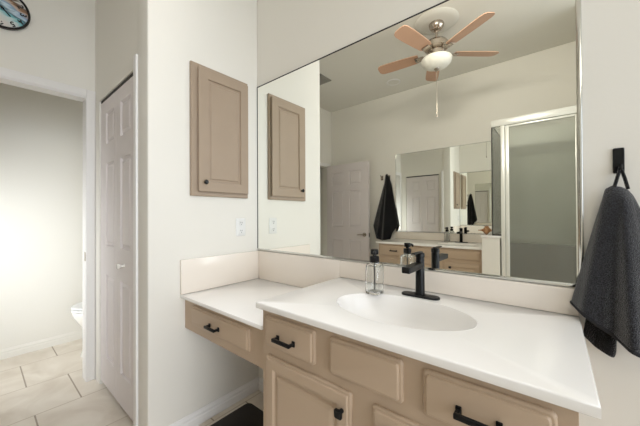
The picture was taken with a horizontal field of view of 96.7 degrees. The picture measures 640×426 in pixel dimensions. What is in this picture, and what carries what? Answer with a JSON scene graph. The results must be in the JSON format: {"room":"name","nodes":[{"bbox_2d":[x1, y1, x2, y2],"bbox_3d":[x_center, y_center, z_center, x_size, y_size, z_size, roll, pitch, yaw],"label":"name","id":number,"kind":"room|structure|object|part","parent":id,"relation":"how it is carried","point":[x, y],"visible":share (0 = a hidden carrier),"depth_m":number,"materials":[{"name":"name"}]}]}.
{"room":"bathroom","nodes":[
{"label":"bathroom","id":0,"kind":"room"},
{"bbox_2d":[0,83,82,349],"bbox_3d":[-2.956,-0.273,2.232,0.100,3.040,2.870,-1,0,40],"label":"wall","id":1,"kind":"structure","parent":0,"point":[41,134],"depth_m":2.61,"materials":[{"name":"white paint"}]},
{"bbox_2d":[0,330,81,359],"bbox_3d":[-2.564,1.207,2.598,0.014,0.082,1.800,-1,0,40],"label":"baseboard","id":2,"kind":"structure","parent":1,"relation":"attached to","point":[6,353],"depth_m":2.60,"materials":[{"name":"white paint"}]},
{"bbox_2d":[0,0,94,91],"bbox_3d":[-1.858,-0.280,2.018,0.100,3.040,1.800,-1,0,40],"label":"wall","id":3,"kind":"structure","parent":0,"point":[57,44],"depth_m":1.98,"materials":[{"name":"white paint"}]},
{"bbox_2d":[0,0,30,30],"bbox_3d":[-1.987,-1.283,1.775,0.025,0.254,0.254,-1,0,40],"label":"wall clock","id":4,"kind":"object","parent":3,"relation":"attached to","point":[14,14],"visible":1,"depth_m":1.81,"materials":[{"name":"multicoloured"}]},
{"bbox_2d":[0,67,94,381],"bbox_3d":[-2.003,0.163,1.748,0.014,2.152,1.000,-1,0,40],"label":"trim","id":5,"kind":"structure","parent":3,"relation":"attached to","point":[90,227],"depth_m":2.10,"materials":[{"name":"white wood"}]},
{"bbox_2d":[95,0,137,383],"bbox_3d":[-1.312,-0.283,1.892,0.902,3.040,0.100,-1,0,40],"label":"wall","id":6,"kind":"structure","parent":0,"point":[116,21],"depth_m":1.98,"materials":[{"name":"white paint"}]},
{"bbox_2d":[101,73,132,420],"bbox_3d":[-1.326,0.195,1.840,0.692,2.019,0.075,-1,0,40],"label":"door","id":7,"kind":"structure","parent":6,"relation":"in","point":[117,107],"depth_m":1.83,"materials":[{"name":"white paint"}]},
{"bbox_3d":[-1.210,0.323,1.723,0.034,0.034,0.043,-1,0,40],"label":"knob","id":8,"kind":"part","parent":7,"relation":"part of","materials":[{"name":"silver metal"}]},
{"bbox_2d":[133,54,137,425],"bbox_3d":[-1.011,0.181,1.565,0.045,2.105,0.018,-1,0,40],"label":"trim","id":9,"kind":"structure","parent":6,"relation":"attached to","point":[135,57],"depth_m":1.55,"materials":[{"name":"white wood"}]},
{"bbox_2d":[0,339,262,425],"bbox_3d":[-0.774,1.271,-0.115,6.430,0.100,3.900,-1,0,40],"label":"floor","id":10,"kind":"structure","parent":0,"point":[46,386],"depth_m":1.93,"materials":[{"name":"tile"}]},
{"bbox_2d":[71,302,81,356],"bbox_3d":[-1.884,0.857,2.699,0.440,0.775,0.730,-1,0,40],"label":"toilet","id":11,"kind":"object","parent":10,"relation":"on","point":[76,310],"visible":0.18,"depth_m":2.41,"materials":[{"name":"white ceramic"}]},
{"bbox_3d":[-1.954,0.838,2.615,0.376,0.021,0.509,-1,0,40],"label":"seat","id":12,"kind":"part","parent":11,"relation":"part of","materials":[{"name":"white plastic"}]},
{"bbox_3d":[-1.954,0.811,2.614,0.378,0.021,0.510,-1,0,40],"label":"lid","id":13,"kind":"part","parent":11,"relation":"part of","materials":[{"name":"white plastic"}]},
{"bbox_2d":[210,403,262,425],"bbox_3d":[-0.432,1.217,1.594,0.320,0.027,0.320,-1,0,40],"label":"bathroom scale","id":14,"kind":"object","parent":10,"relation":"on","point":[248,414],"visible":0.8,"depth_m":1.67,"materials":[{"name":"black glass"}]},
{"bbox_2d":[263,310,578,425],"bbox_3d":[0.290,0.796,1.020,0.928,0.854,0.590,-1,0,40],"label":"vanity cabinet","id":15,"kind":"object","parent":10,"relation":"on","point":[313,376],"visible":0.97,"depth_m":0.82,"materials":[{"name":"beige paint"}]},
{"bbox_3d":[-0.132,0.458,1.007,0.093,0.020,0.031,-1,0,40],"label":"handle","id":16,"kind":"part","parent":15,"relation":"part of","materials":[{"name":"black metal"}]},
{"bbox_3d":[-0.115,0.453,1.025,0.252,0.117,0.018,-1,0,40],"label":"drawer","id":17,"kind":"part","parent":15,"relation":"part of","materials":[{"name":"beige paint"}]},
{"bbox_3d":[-0.056,0.817,0.975,0.390,0.546,0.018,-1,0,40],"label":"door","id":18,"kind":"part","parent":15,"relation":"part of","materials":[{"name":"beige paint"}]},
{"bbox_3d":[0.058,0.599,0.853,0.027,0.027,0.026,-1,0,40],"label":"knob","id":19,"kind":"part","parent":15,"relation":"part of","materials":[{"name":"black metal"}]},
{"bbox_3d":[0.124,0.450,0.827,0.244,0.117,0.018,-1,0,40],"label":"false drawer","id":20,"kind":"part","parent":15,"relation":"part of","materials":[{"name":"beige paint"}]},
{"bbox_3d":[0.305,0.813,0.676,0.404,0.546,0.018,-1,0,40],"label":"door","id":21,"kind":"part","parent":15,"relation":"part of","materials":[{"name":"beige paint"}]},
{"bbox_2d":[256,277,601,418],"bbox_3d":[0.303,0.417,1.024,0.964,0.149,0.572,-1,0,40],"label":"countertop","id":22,"kind":"structure","parent":15,"relation":"on","point":[542,355],"depth_m":0.82,"materials":[{"name":"stone"}]},
{"bbox_2d":[366,249,383,295],"bbox_3d":[0.233,0.250,1.218,0.062,0.188,0.066,-1,0,40],"label":"soap dispenser","id":23,"kind":"object","parent":22,"relation":"on","point":[374,271],"visible":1,"depth_m":1.20,"materials":[{"name":"clear glass"}]},
{"bbox_2d":[336,293,477,331],"bbox_3d":[0.282,0.417,1.018,0.504,0.149,0.323,-1,0,40],"label":"basin","id":24,"kind":"object","parent":22,"relation":"in","point":[392,310],"depth_m":1.12,"materials":[{"name":"ceramic"}]},
{"bbox_2d":[402,251,439,300],"bbox_3d":[0.374,0.251,1.127,0.156,0.185,0.172,-1,0,40],"label":"faucet","id":25,"kind":"object","parent":22,"relation":"on","point":[418,266],"visible":1,"depth_m":1.16,"materials":[{"name":"black metal"}]},
{"bbox_3d":[0.363,0.214,1.114,0.033,0.025,0.138,-1,0,40],"label":"spout","id":26,"kind":"part","parent":25,"relation":"part of","materials":[{"name":"black metal"}]},
{"bbox_3d":[0.413,0.339,1.172,0.156,0.008,0.052,-1,0,40],"label":"deck plate","id":27,"kind":"part","parent":25,"relation":"part of","materials":[{"name":"black metal"}]},
{"bbox_3d":[0.340,0.452,0.616,0.093,0.020,0.031,-1,0,40],"label":"handle","id":28,"kind":"part","parent":15,"relation":"part of","materials":[{"name":"black metal"}]},
{"bbox_3d":[0.359,0.448,0.633,0.261,0.117,0.018,-1,0,40],"label":"drawer","id":29,"kind":"part","parent":15,"relation":"part of","materials":[{"name":"beige paint"}]},
{"bbox_2d":[138,0,257,425],"bbox_3d":[-0.720,-0.287,1.787,0.145,3.040,0.707,-1,0,40],"label":"wall","id":30,"kind":"structure","parent":0,"point":[181,371],"depth_m":1.58,"materials":[{"name":"white paint"}]},
{"bbox_2d":[169,377,258,425],"bbox_3d":[-0.649,1.191,1.729,0.014,0.082,0.700,-1,0,40],"label":"baseboard","id":31,"kind":"structure","parent":30,"relation":"attached to","point":[203,414],"depth_m":1.75,"materials":[{"name":"white wood"}]},
{"bbox_2d":[189,60,247,197],"bbox_3d":[-0.602,-0.487,1.767,0.064,0.775,0.390,-1,0,40],"label":"medicine cabinet","id":32,"kind":"object","parent":30,"relation":"attached to","point":[218,101],"visible":1,"depth_m":1.73,"materials":[{"name":"beige wood"}]},
{"bbox_2d":[180,250,258,294],"bbox_3d":[-0.602,0.359,1.792,0.016,0.192,0.544,-1,0,40],"label":"side splash","id":33,"kind":"object","parent":30,"relation":"attached to","point":[202,273],"visible":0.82,"depth_m":1.74,"materials":[{"name":"beige stone"}]},
{"bbox_2d":[236,218,245,235],"bbox_3d":[-0.526,0.094,1.894,0.010,0.118,0.074,-1,0,40],"label":"electrical outlet","id":34,"kind":"object","parent":30,"relation":"attached to","point":[240,222],"visible":1,"depth_m":1.89,"materials":[{"name":"white plastic"}]},
{"bbox_2d":[257,0,639,425],"bbox_3d":[0.429,-0.295,1.360,6.430,3.040,0.100,-1,0,40],"label":"wall","id":35,"kind":"structure","parent":0,"point":[291,34],"depth_m":0.92,"materials":[{"name":"white paint"}]},
{"bbox_2d":[180,278,301,368],"bbox_3d":[-0.339,0.549,1.558,0.716,0.192,0.566,-1,0,40],"label":"vanity desk","id":36,"kind":"object","parent":35,"relation":"attached to","point":[228,316],"visible":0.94,"depth_m":1.41,"materials":[{"name":"stone"}]},
{"bbox_3d":[-0.521,0.552,1.362,0.093,0.020,0.031,-1,0,40],"label":"handle","id":37,"kind":"part","parent":36,"relation":"part of","materials":[{"name":"black metal"}]},
{"bbox_3d":[-0.496,0.549,1.376,0.504,0.105,0.018,-1,0,40],"label":"drawer","id":38,"kind":"part","parent":36,"relation":"part of","materials":[{"name":"beige paint"}]},
{"bbox_2d":[258,377,262,391],"bbox_3d":[-0.153,1.189,1.764,0.706,0.082,0.014,-1,0,40],"label":"baseboard","id":39,"kind":"structure","parent":35,"relation":"attached to","point":[260,384],"depth_m":1.97,"materials":[{"name":"white wood"}]},
{"bbox_2d":[258,251,339,287],"bbox_3d":[-0.159,0.356,1.769,0.694,0.192,0.014,-1,0,40],"label":"backsplash","id":40,"kind":"structure","parent":35,"relation":"attached to","point":[289,269],"depth_m":1.75,"materials":[{"name":"beige stone"}]},
{"bbox_2d":[257,0,583,286],"bbox_3d":[0.209,-0.321,1.470,1.689,1.149,0.009,-1,0,40],"label":"wall mirror","id":41,"kind":"object","parent":35,"relation":"attached to","point":[451,132],"visible":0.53,"depth_m":1.21,"materials":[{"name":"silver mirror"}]},
{"bbox_2d":[339,260,578,315],"bbox_3d":[0.479,0.298,1.241,0.962,0.089,0.014,-1,0,40],"label":"backsplash","id":42,"kind":"structure","parent":35,"relation":"attached to","point":[550,298],"depth_m":1.10,"materials":[{"name":"beige stone"}]},
{"bbox_2d":[613,148,624,173],"bbox_3d":[0.913,-0.162,0.868,0.025,0.078,0.040,-1,0,40],"label":"towel hook","id":43,"kind":"object","parent":35,"relation":"attached to","point":[618,153],"visible":0.91,"depth_m":0.88,"materials":[{"name":"black metal"}]},
{"bbox_2d":[570,169,639,357],"bbox_3d":[0.898,0.150,0.811,0.278,0.580,0.121,-1,0,40],"label":"hand towel","id":44,"kind":"object","parent":43,"relation":"hanging from","point":[606,293],"visible":1,"depth_m":0.84,"materials":[{"name":"black fabric"}]}
]}

